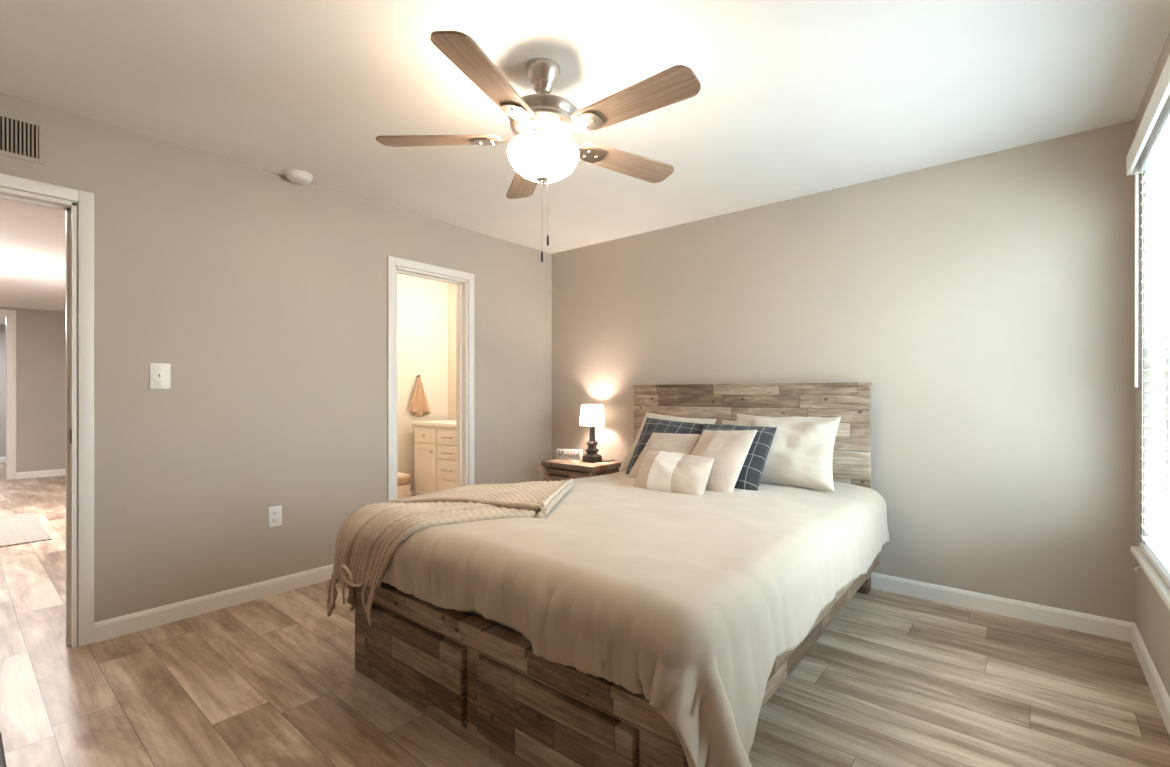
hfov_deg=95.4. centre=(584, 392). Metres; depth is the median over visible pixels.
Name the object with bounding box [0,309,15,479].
door
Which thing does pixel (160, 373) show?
light switch
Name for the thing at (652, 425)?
pillow
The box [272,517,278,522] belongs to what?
socket
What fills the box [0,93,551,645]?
wall
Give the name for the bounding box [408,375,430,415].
hand towel
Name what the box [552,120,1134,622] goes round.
wall
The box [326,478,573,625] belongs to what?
knitted throw
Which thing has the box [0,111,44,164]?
air vent
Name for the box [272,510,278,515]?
socket
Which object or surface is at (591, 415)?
table lamp
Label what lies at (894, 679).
floor
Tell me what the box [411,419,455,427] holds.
countertop
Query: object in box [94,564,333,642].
baseboard
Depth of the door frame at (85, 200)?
2.45 m
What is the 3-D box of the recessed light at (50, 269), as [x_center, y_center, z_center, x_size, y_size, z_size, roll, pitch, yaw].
[-4.968,-1.146,4.937,0.210,0.008,0.210,0,0,40]
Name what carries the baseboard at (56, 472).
attached to the wall at (40, 334)
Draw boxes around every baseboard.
[0,457,5,461]
[16,469,65,478]
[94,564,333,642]
[871,572,1133,641]
[1131,623,1169,735]
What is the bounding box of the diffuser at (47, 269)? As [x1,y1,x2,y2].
[37,268,60,271]
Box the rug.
[0,512,50,546]
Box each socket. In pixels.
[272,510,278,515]
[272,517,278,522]
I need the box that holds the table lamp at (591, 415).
[580,405,614,462]
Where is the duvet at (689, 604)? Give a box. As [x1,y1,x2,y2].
[346,471,888,766]
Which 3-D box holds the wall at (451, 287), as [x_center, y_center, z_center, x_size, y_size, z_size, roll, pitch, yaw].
[-0.946,-0.055,5.686,1.780,2.440,0.100,0,0,40]
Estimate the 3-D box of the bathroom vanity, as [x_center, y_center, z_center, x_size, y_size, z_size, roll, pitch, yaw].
[-1.274,0.734,5.539,1.111,0.862,0.536,0,0,40]
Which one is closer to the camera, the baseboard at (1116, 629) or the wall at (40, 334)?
the baseboard at (1116, 629)
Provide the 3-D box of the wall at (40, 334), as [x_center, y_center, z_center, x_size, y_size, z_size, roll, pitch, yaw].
[-8.341,0.007,6.497,0.120,2.315,3.000,0,0,40]
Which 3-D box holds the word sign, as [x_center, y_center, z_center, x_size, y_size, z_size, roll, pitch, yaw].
[-0.133,0.522,4.537,0.232,0.086,0.032,0,0,24]
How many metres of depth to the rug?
4.47 m
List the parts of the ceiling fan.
blade, blade, blade, lamp shade, blade, blade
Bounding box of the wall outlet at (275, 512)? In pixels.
[268,505,281,527]
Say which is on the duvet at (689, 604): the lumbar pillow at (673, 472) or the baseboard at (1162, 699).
the lumbar pillow at (673, 472)
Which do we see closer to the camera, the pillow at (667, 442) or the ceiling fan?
the ceiling fan
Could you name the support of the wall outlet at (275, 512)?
attached to the wall at (263, 293)
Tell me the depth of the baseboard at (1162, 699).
2.07 m
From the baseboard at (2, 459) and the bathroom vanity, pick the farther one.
the baseboard at (2, 459)
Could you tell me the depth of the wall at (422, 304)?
5.85 m
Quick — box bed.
[355,382,878,766]
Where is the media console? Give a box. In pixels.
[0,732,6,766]
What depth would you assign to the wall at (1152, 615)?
2.28 m
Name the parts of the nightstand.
handle, drawer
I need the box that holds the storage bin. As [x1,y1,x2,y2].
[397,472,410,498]
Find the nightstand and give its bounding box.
[541,459,620,481]
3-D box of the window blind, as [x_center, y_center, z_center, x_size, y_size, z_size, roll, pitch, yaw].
[1.860,-0.185,1.642,0.095,1.700,1.714,0,0,40]
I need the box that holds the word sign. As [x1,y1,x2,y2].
[557,448,581,459]
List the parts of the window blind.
ladder cord, rail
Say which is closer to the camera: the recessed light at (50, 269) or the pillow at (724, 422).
the pillow at (724, 422)
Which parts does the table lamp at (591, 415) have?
stem, lamp shade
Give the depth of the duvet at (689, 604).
1.63 m
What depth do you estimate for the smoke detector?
3.07 m
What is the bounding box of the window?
[1131,321,1169,610]
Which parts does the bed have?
drawer, mattress, footboard, drawer, headboard, rail, leg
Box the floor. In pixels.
[0,462,1169,766]
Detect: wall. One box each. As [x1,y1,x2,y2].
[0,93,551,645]
[0,307,65,471]
[0,325,5,456]
[397,273,447,491]
[448,283,455,419]
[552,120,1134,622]
[1135,32,1169,696]
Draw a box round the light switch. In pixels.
[150,363,170,388]
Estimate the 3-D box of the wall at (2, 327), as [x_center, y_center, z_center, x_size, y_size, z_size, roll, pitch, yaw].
[-10.478,0.007,8.213,0.100,2.315,3.100,0,0,40]
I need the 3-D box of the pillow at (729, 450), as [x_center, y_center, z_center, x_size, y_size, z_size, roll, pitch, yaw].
[0.715,0.372,2.923,0.358,0.336,0.428,0,0,40]
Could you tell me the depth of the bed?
1.79 m
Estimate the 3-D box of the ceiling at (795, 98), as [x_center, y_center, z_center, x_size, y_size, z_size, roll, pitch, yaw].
[-0.156,-1.325,2.073,4.060,0.100,4.320,0,0,40]
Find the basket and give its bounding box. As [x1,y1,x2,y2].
[397,484,409,498]
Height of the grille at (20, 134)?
0.144 m
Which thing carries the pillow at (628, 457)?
on the duvet at (689, 604)
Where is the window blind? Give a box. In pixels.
[1126,54,1169,587]
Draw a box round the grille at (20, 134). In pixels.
[2,116,37,157]
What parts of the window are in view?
sill, frame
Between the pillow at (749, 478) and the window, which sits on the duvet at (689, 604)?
the pillow at (749, 478)
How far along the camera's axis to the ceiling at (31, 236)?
4.52 m
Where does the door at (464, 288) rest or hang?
in the wall at (263, 293)
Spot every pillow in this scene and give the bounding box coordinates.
[620,412,716,468]
[626,418,703,473]
[628,433,700,478]
[633,450,713,495]
[691,430,756,492]
[700,423,776,490]
[722,420,735,424]
[736,414,840,491]
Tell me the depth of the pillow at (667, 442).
3.23 m
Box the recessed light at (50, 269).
[33,266,64,271]
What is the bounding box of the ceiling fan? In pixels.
[376,31,700,261]
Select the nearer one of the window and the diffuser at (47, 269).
the window
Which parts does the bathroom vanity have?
drawer, door, drawer, drawer, drawer, drawer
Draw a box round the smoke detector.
[285,170,312,184]
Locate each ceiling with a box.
[0,0,1169,253]
[0,199,65,324]
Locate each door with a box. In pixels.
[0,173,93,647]
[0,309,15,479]
[387,256,473,501]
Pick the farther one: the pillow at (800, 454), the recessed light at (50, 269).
the recessed light at (50, 269)
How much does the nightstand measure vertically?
0.600 m
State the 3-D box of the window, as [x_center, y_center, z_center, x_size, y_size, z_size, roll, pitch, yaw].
[1.901,-0.146,1.609,0.165,1.698,1.810,0,0,40]
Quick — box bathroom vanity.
[411,419,455,495]

